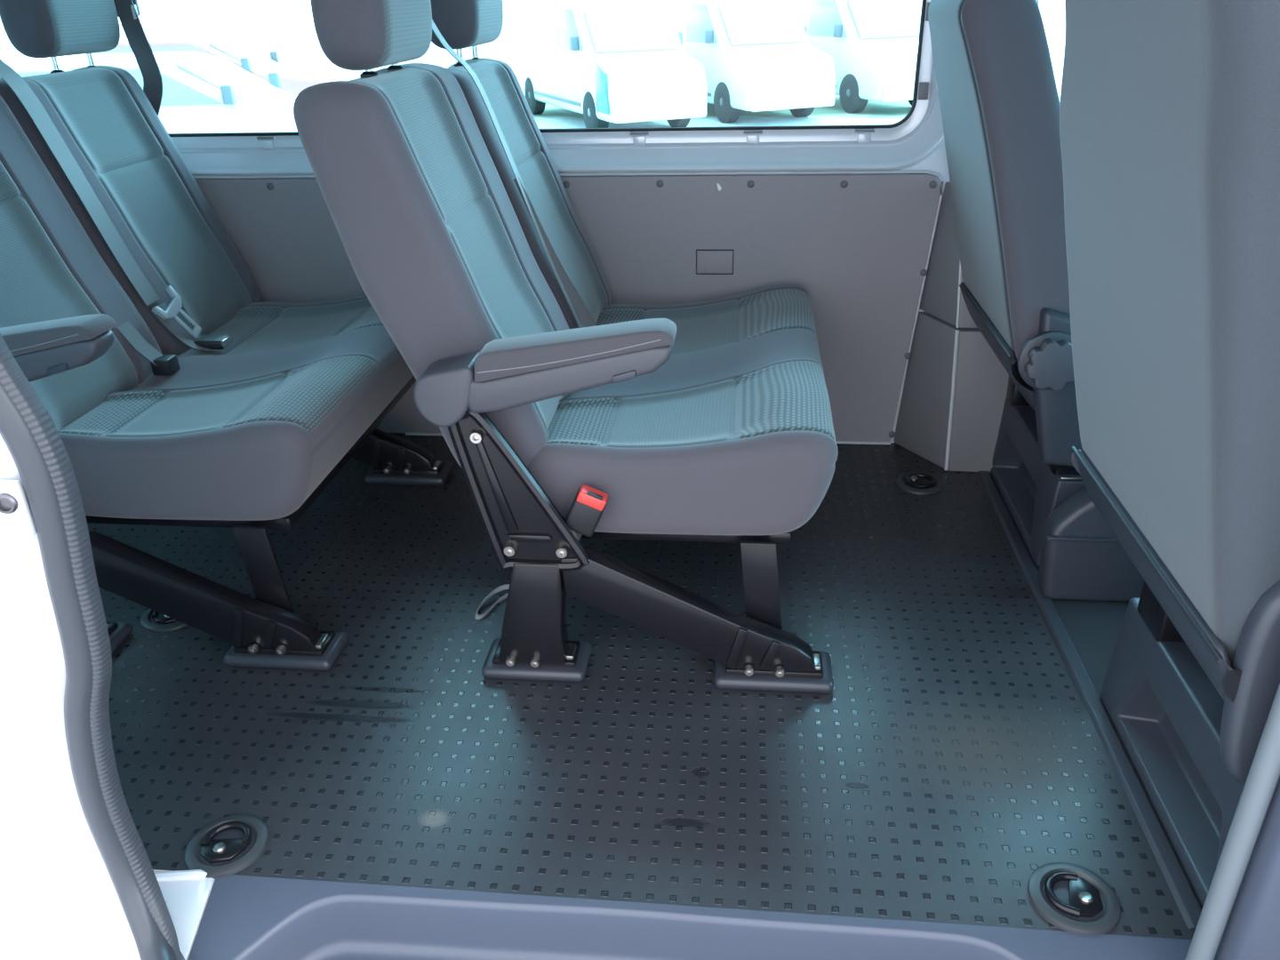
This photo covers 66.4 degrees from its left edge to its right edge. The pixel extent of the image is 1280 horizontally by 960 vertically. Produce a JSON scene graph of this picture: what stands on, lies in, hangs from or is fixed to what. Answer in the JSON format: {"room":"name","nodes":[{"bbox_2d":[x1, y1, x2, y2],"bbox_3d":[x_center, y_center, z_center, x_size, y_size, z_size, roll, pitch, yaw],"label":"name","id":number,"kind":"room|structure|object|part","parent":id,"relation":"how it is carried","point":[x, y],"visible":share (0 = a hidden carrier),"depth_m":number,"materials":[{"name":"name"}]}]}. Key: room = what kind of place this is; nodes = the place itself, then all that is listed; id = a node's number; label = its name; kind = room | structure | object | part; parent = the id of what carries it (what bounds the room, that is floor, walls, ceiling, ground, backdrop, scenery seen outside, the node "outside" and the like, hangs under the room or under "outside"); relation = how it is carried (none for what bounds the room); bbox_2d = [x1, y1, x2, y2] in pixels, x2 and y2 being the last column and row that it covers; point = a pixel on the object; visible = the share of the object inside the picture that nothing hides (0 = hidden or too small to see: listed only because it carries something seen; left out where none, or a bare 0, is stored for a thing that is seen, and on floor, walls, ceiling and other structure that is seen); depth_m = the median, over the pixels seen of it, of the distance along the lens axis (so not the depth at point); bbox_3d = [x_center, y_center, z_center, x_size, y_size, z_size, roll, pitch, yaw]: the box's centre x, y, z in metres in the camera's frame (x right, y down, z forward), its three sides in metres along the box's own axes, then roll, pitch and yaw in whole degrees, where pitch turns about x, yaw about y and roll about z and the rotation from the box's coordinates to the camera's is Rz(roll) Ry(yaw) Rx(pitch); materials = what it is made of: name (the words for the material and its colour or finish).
{"room":"vehicle interior","nodes":[
{"label":"vehicle interior","id":0,"kind":"room"},
{"bbox_2d":[170,0,949,442],"bbox_3d":[-0.617,-0.769,2.353,2.860,1.420,0.056,1,27,6],"label":"window frame","id":1,"kind":"structure","parent":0,"point":[918,143],"depth_m":2.27,"materials":[{"name":"silver metal"}]},
{"bbox_2d":[113,0,163,116],"bbox_3d":[-1.163,-1.015,2.236,0.114,0.460,0.030,1,27,6],"label":"belt","id":2,"kind":"object","parent":1,"relation":"hanging from","point":[128,12],"visible":0.79,"depth_m":2.24,"materials":[{"name":"black fabric"}]},
{"bbox_2d":[168,0,929,149],"bbox_3d":[-0.585,-1.061,2.228,2.460,0.592,0.024,1,27,6],"label":"window","id":3,"kind":"structure","parent":1,"relation":"in","point":[863,131],"depth_m":2.26,"materials":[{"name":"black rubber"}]},
{"bbox_2d":[193,170,943,444],"bbox_3d":[-0.568,-0.425,2.488,2.546,0.681,0.017,1,27,6],"label":"panel","id":4,"kind":"object","parent":1,"relation":"attached to","point":[860,243],"visible":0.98,"depth_m":2.35,"materials":[{"name":"grey plastic"}]},
{"bbox_3d":[0.179,-0.523,2.348,0.085,0.055,0.004,1,27,6],"label":"plate","id":5,"kind":"part","parent":4,"relation":"part of","materials":[{"name":"grey plastic"}]},
{"bbox_2d":[919,181,977,327],"bbox_3d":[0.760,-0.512,2.224,0.201,0.299,0.159,1,27,6],"label":"trim","id":6,"kind":"structure","parent":1,"relation":"attached to","point":[939,299],"depth_m":2.25,"materials":[{"name":"grey plastic"}]},
{"bbox_2d":[893,311,1008,472],"bbox_3d":[0.862,-0.208,2.350,0.450,0.350,0.188,1,27,6],"label":"trim","id":7,"kind":"structure","parent":1,"relation":"attached to","point":[981,380],"depth_m":2.33,"materials":[{"name":"grey plastic"}]},
{"bbox_2d":[944,329,959,470],"bbox_3d":[0.733,-0.184,2.301,0.010,0.348,0.027,-21,32,-33],"label":"trim","id":8,"kind":"structure","parent":1,"relation":"attached to","point":[956,333],"depth_m":2.29,"materials":[{"name":"grey"}]},
{"bbox_2d":[955,260,961,327],"bbox_3d":[0.723,-0.500,2.202,0.006,0.301,0.096,1,27,5],"label":"trim","id":9,"kind":"structure","parent":1,"relation":"attached to","point":[960,268],"depth_m":2.22,"materials":[{"name":"grey plastic"}]},
{"bbox_2d":[976,471,1202,929],"bbox_3d":[0.772,0.235,1.857,0.029,0.006,1.440,1,27,6],"label":"trim","id":10,"kind":"structure","parent":1,"relation":"attached to","point":[1189,907],"depth_m":1.53,"materials":[{"name":"grey plastic"}]},
{"bbox_2d":[87,432,1202,939],"bbox_3d":[0.068,0.211,1.951,4.350,0.001,1.515,1,27,6],"label":"floor","id":11,"kind":"structure","parent":0,"point":[954,754],"depth_m":1.57,"materials":[{"name":"rubber"}]},
{"bbox_2d":[140,608,187,631],"bbox_3d":[-0.909,0.256,1.896,0.112,0.015,0.112,1,27,6],"label":"lashing eye","id":12,"kind":"object","parent":11,"relation":"on","point":[151,620],"visible":0.33,"depth_m":1.87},
{"bbox_2d":[158,877,214,959],"bbox_3d":[-0.689,0.636,1.235,0.250,0.082,0.280,1,27,6],"label":"trim","id":13,"kind":"structure","parent":11,"relation":"attached to","point":[186,901],"depth_m":1.29,"materials":[{"name":"silver metal"}]},
{"bbox_2d":[0,384,176,959],"bbox_3d":[-0.603,0.012,0.932,0.106,1.298,0.234,-24,34,-37],"label":"trim","id":14,"kind":"structure","parent":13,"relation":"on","point":[150,941],"depth_m":1.06,"materials":[{"name":"grey rubber"}]},
{"bbox_2d":[153,869,207,882],"bbox_3d":[-0.695,0.538,1.332,0.215,0.015,0.022,0,27,3],"label":"trim","id":15,"kind":"structure","parent":13,"relation":"on","point":[194,874],"depth_m":1.32,"materials":[{"name":"silver metal"}]},
{"bbox_2d":[0,0,453,671],"bbox_3d":[-0.917,-0.405,1.941,0.818,1.156,1.000,1,27,6],"label":"seat","id":16,"kind":"object","parent":11,"relation":"on","point":[173,395],"visible":0.84,"depth_m":1.85,"materials":[{"name":"fabric"}]},
{"bbox_3d":[-1.235,-0.888,2.061,0.010,0.075,0.011,1,27,6],"label":"headrest post","id":17,"kind":"part","parent":16,"relation":"part of","materials":[{"name":"silver metal"}]},
{"bbox_3d":[-0.979,-0.177,1.541,0.317,0.111,0.060,1,27,6],"label":"armrest","id":18,"kind":"part","parent":16,"relation":"part of","materials":[{"name":"grey plastic"}]},
{"bbox_3d":[-1.177,-0.380,1.766,0.338,0.638,0.438,1,27,6],"label":"backrest","id":19,"kind":"part","parent":16,"relation":"part of","materials":[{"name":"fabric"}]},
{"bbox_3d":[-1.222,-0.943,2.171,0.010,0.075,0.011,1,27,6],"label":"headrest post","id":20,"kind":"part","parent":16,"relation":"part of","materials":[{"name":"silver metal"}]},
{"bbox_3d":[-1.131,-0.575,2.172,0.338,0.618,0.440,1,27,6],"label":"backrest","id":21,"kind":"part","parent":16,"relation":"part of","materials":[{"name":"fabric"}]},
{"bbox_3d":[-0.954,-0.331,2.060,0.054,0.067,0.025,-18,31,-30],"label":"tongue blade","id":22,"kind":"part","parent":16,"relation":"part of","materials":[{"name":"grey plastic"}]},
{"bbox_3d":[-0.785,0.199,1.724,0.426,0.219,0.040,1,27,6],"label":"leg","id":23,"kind":"part","parent":16,"relation":"part of","materials":[{"name":"black metal"}]},
{"bbox_2d":[57,295,413,520],"bbox_3d":[-0.769,-0.211,2.072,0.521,0.198,0.911,1,27,6],"label":"seat cushion","id":24,"kind":"object","parent":16,"relation":"on","point":[249,409],"depth_m":1.79,"materials":[{"name":"fabric"}]},
{"bbox_3d":[-0.712,-0.126,2.363,0.426,0.219,0.040,1,27,6],"label":"leg","id":25,"kind":"part","parent":16,"relation":"part of","materials":[{"name":"black metal"}]},
{"bbox_2d":[184,814,269,878],"bbox_3d":[-0.582,0.510,1.376,0.112,0.015,0.112,1,27,6],"label":"lashing eye","id":26,"kind":"object","parent":11,"relation":"on","point":[227,845],"visible":1,"depth_m":1.37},
{"bbox_2d":[474,584,509,619],"bbox_3d":[-0.285,0.233,1.905,0.032,0.023,0.118,16,32,31],"label":"strap","id":27,"kind":"object","parent":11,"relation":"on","point":[507,586],"visible":0.87,"depth_m":1.91,"materials":[{"name":"grey"}]},
{"bbox_2d":[293,0,838,693],"bbox_3d":[-0.047,-0.384,1.852,0.818,1.156,1.000,1,27,6],"label":"seat","id":28,"kind":"object","parent":11,"relation":"on","point":[567,414],"visible":1,"depth_m":1.60,"materials":[{"name":"fabric"}]},
{"bbox_3d":[-0.306,-0.359,1.677,0.338,0.638,0.438,1,27,6],"label":"backrest","id":29,"kind":"part","parent":28,"relation":"part of","materials":[{"name":"fabric"}]},
{"bbox_3d":[-0.365,-0.867,1.972,0.010,0.075,0.011,1,27,6],"label":"headrest post","id":30,"kind":"part","parent":28,"relation":"part of","materials":[{"name":"silver metal"}]},
{"bbox_3d":[-0.352,-0.922,2.082,0.010,0.075,0.011,1,27,6],"label":"headrest post","id":31,"kind":"part","parent":28,"relation":"part of","materials":[{"name":"silver metal"}]},
{"bbox_3d":[-0.188,0.013,1.560,0.195,0.277,0.026,1,27,6],"label":"plate","id":32,"kind":"part","parent":28,"relation":"part of","materials":[{"name":"black metal"}]},
{"bbox_3d":[-0.260,-0.554,2.084,0.338,0.618,0.440,1,27,6],"label":"backrest","id":33,"kind":"part","parent":28,"relation":"part of","materials":[{"name":"fabric"}]},
{"bbox_3d":[-0.185,0.218,1.662,0.120,0.204,0.045,1,27,6],"label":"leg","id":34,"kind":"part","parent":28,"relation":"part of","materials":[{"name":"black metal"}]},
{"bbox_3d":[-0.109,-0.157,1.452,0.317,0.111,0.060,1,27,6],"label":"armrest","id":35,"kind":"part","parent":28,"relation":"part of","materials":[{"name":"grey plastic"}]},
{"bbox_2d":[527,285,838,535],"bbox_3d":[0.101,-0.190,1.984,0.521,0.198,0.911,1,27,6],"label":"seat cushion","id":36,"kind":"object","parent":28,"relation":"on","point":[733,434],"depth_m":1.63,"materials":[{"name":"fabric"}]},
{"bbox_3d":[0.086,0.220,1.636,0.426,0.219,0.040,1,27,6],"label":"leg","id":37,"kind":"part","parent":28,"relation":"part of","materials":[{"name":"black metal"}]},
{"bbox_2d":[187,874,1191,959],"bbox_3d":[0.153,0.656,1.149,1.497,0.079,0.290,1,27,6],"label":"sill","id":38,"kind":"structure","parent":11,"relation":"attached to","point":[244,917],"depth_m":1.27,"materials":[{"name":"plastic"}]},
{"bbox_2d":[1214,776,1279,959],"bbox_3d":[0.671,0.050,0.848,0.075,1.450,0.065,1,27,6],"label":"trim","id":39,"kind":"structure","parent":38,"relation":"attached to","point":[1252,932],"depth_m":1.03,"materials":[{"name":"plastic"}]},
{"bbox_2d":[1184,683,1279,959],"bbox_3d":[0.624,0.070,0.866,0.035,1.400,0.025,1,27,6],"label":"trim","id":40,"kind":"structure","parent":39,"relation":"attached to","point":[1263,776],"depth_m":1.01,"materials":[{"name":"grey"}]},
{"bbox_2d":[895,471,943,495],"bbox_3d":[0.662,0.002,2.315,0.112,0.015,0.112,1,27,6],"label":"lashing eye","id":41,"kind":"object","parent":11,"relation":"on","point":[914,482],"visible":1,"depth_m":2.31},
{"bbox_2d":[928,0,1085,566],"bbox_3d":[0.924,-0.391,1.921,0.766,1.059,0.602,1,27,6],"label":"seat","id":42,"kind":"object","parent":11,"relation":"on","point":[999,100],"visible":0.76,"depth_m":1.71,"materials":[{"name":"fabric"}]},
{"bbox_3d":[0.687,-0.589,1.883,0.292,0.661,0.540,1,27,6],"label":"backrest","id":43,"kind":"part","parent":42,"relation":"part of","materials":[{"name":"fabric"}]},
{"bbox_3d":[0.725,-0.204,1.718,0.089,0.089,0.032,1,27,6],"label":"recliner knob","id":44,"kind":"part","parent":42,"relation":"part of","materials":[{"name":"grey plastic"}]},
{"bbox_2d":[1027,862,1120,935],"bbox_3d":[0.561,0.536,1.263,0.112,0.015,0.112,1,27,6],"label":"lashing eye","id":45,"kind":"object","parent":11,"relation":"on","point":[1074,899],"visible":1,"depth_m":1.26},
{"bbox_2d":[1038,488,1143,601],"bbox_3d":[0.879,0.115,1.825,0.253,0.245,0.068,1,27,6],"label":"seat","id":46,"kind":"object","parent":11,"relation":"on","point":[1081,557],"depth_m":1.82,"materials":[{"name":"grey plastic"}]},
{"bbox_2d":[1059,0,1279,906],"bbox_3d":[0.825,-0.031,1.106,0.782,1.156,0.593,1,27,6],"label":"seat","id":47,"kind":"object","parent":11,"relation":"on","point":[1170,109],"visible":1,"depth_m":0.98,"materials":[{"name":"fabric"}]},
{"label":"outside","id":48,"kind":"structure","parent":0,"visible":0},
{"bbox_2d":[0,0,1065,926],"bbox_3d":[1.050,-3.049,9.605,140.000,0.001,140.000,1,27,6],"label":"ground","id":49,"kind":"structure","parent":48,"point":[296,42],"depth_m":27.98,"materials":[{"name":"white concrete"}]},
{"bbox_2d":[3,50,297,133],"bbox_3d":[-4.585,-3.351,9.196,4.120,1.180,1.480,-2,27,-1],"label":"car","id":50,"kind":"object","parent":49,"relation":"on","point":[203,92],"visible":0.18,"depth_m":8.61,"materials":[{"name":"white paint"}]},
{"bbox_2d":[219,84,236,104],"bbox_3d":[-3.567,-3.339,8.473,0.100,0.160,0.100,-2,27,-1],"label":"mirror","id":51,"kind":"object","parent":50,"relation":"attached to","point":[228,97],"depth_m":8.44,"materials":[{"name":"blue mirror"}]},
{"bbox_2d":[268,72,282,89],"bbox_3d":[-3.619,-3.959,9.705,0.100,0.160,0.100,-2,27,-1],"label":"mirror","id":52,"kind":"object","parent":50,"relation":"attached to","point":[275,77],"depth_m":9.66,"materials":[{"name":"blue mirror"}]},
{"bbox_2d":[94,35,347,94],"bbox_3d":[-5.971,-5.195,12.928,4.120,1.180,1.480,-3,27,-3],"label":"car","id":53,"kind":"object","parent":49,"relation":"on","point":[294,80],"visible":0.15,"depth_m":12.44,"materials":[{"name":"white paint"}]},
{"bbox_2d":[240,57,251,71],"bbox_3d":[-4.931,-5.200,12.237,0.100,0.160,0.100,-3,27,-3],"label":"mirror","id":54,"kind":"object","parent":53,"relation":"attached to","point":[245,63],"depth_m":12.20,"materials":[{"name":"blue mirror"}]},
{"bbox_2d":[269,50,279,63],"bbox_3d":[-5.032,-5.818,13.467,0.100,0.160,0.100,-3,27,-3],"label":"mirror","id":55,"kind":"object","parent":53,"relation":"attached to","point":[274,55],"depth_m":13.42,"materials":[{"name":"blue mirror"}]},
{"bbox_2d":[511,0,707,127],"bbox_3d":[-0.529,-5.634,13.094,1.480,1.550,4.120,-12,28,-19],"label":"van","id":56,"kind":"object","parent":49,"relation":"on","point":[616,61],"visible":0.97,"depth_m":11.94,"materials":[{"name":"white paint"}]},
{"bbox_2d":[569,36,579,50],"bbox_3d":[-0.796,-5.322,11.922,0.100,0.160,0.100,-12,28,-19],"label":"mirror","id":57,"kind":"object","parent":56,"relation":"attached to","point":[574,41],"depth_m":11.89,"materials":[{"name":"blue mirror"}]},
{"bbox_2d":[677,32,682,45],"bbox_3d":[0.481,-5.584,12.374,0.100,0.160,0.100,-12,28,-19],"label":"mirror","id":58,"kind":"object","parent":56,"relation":"attached to","point":[680,34],"depth_m":12.33,"materials":[{"name":"grey mirror"}]},
{"bbox_2d":[667,0,835,122],"bbox_3d":[1.163,-6.046,13.819,1.480,1.550,4.120,-12,28,-19],"label":"van","id":59,"kind":"object","parent":49,"relation":"on","point":[755,55],"visible":0.77,"depth_m":12.55,"materials":[{"name":"white paint"}]},
{"bbox_2d":[704,30,713,43],"bbox_3d":[0.896,-5.734,12.648,0.100,0.160,0.100,-12,28,-19],"label":"mirror","id":60,"kind":"object","parent":59,"relation":"attached to","point":[708,34],"depth_m":12.61,"materials":[{"name":"blue mirror"}]},
{"bbox_2d":[794,0,920,112],"bbox_3d":[2.955,-6.410,14.445,1.480,1.550,4.120,-12,28,-19],"label":"van","id":61,"kind":"object","parent":49,"relation":"on","point":[872,44],"visible":0.38,"depth_m":13.23,"materials":[{"name":"white paint"}]},
{"bbox_2d":[832,24,842,37],"bbox_3d":[2.688,-6.098,13.273,0.100,0.160,0.100,-12,28,-19],"label":"mirror","id":62,"kind":"object","parent":61,"relation":"attached to","point":[837,32],"depth_m":13.24,"materials":[{"name":"blue mirror"}]},
{"label":"wall","id":63,"kind":"structure","parent":0,"visible":0},
{"bbox_2d":[0,479,36,536],"bbox_3d":[-0.643,0.029,0.967,0.071,0.060,0.021,1,27,6],"label":"door striker","id":64,"kind":"structure","parent":63,"relation":"in","point":[16,517],"depth_m":0.96,"materials":[{"name":"silver metal"}]},
{"bbox_2d":[0,434,140,959],"bbox_3d":[-0.751,0.056,0.837,0.380,1.280,0.362,1,27,6],"label":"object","id":65,"kind":"structure","parent":63,"relation":"attached to","point":[60,900],"depth_m":1.16,"materials":[{"name":"silver metal"}]},
{"bbox_2d":[0,333,184,959],"bbox_3d":[-0.583,0.010,0.932,0.093,1.293,0.238,-25,35,-38],"label":"door seal","id":66,"kind":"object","parent":63,"relation":"attached to","point":[34,413],"depth_m":1.04,"materials":[{"name":"grey rubber"}]}
]}

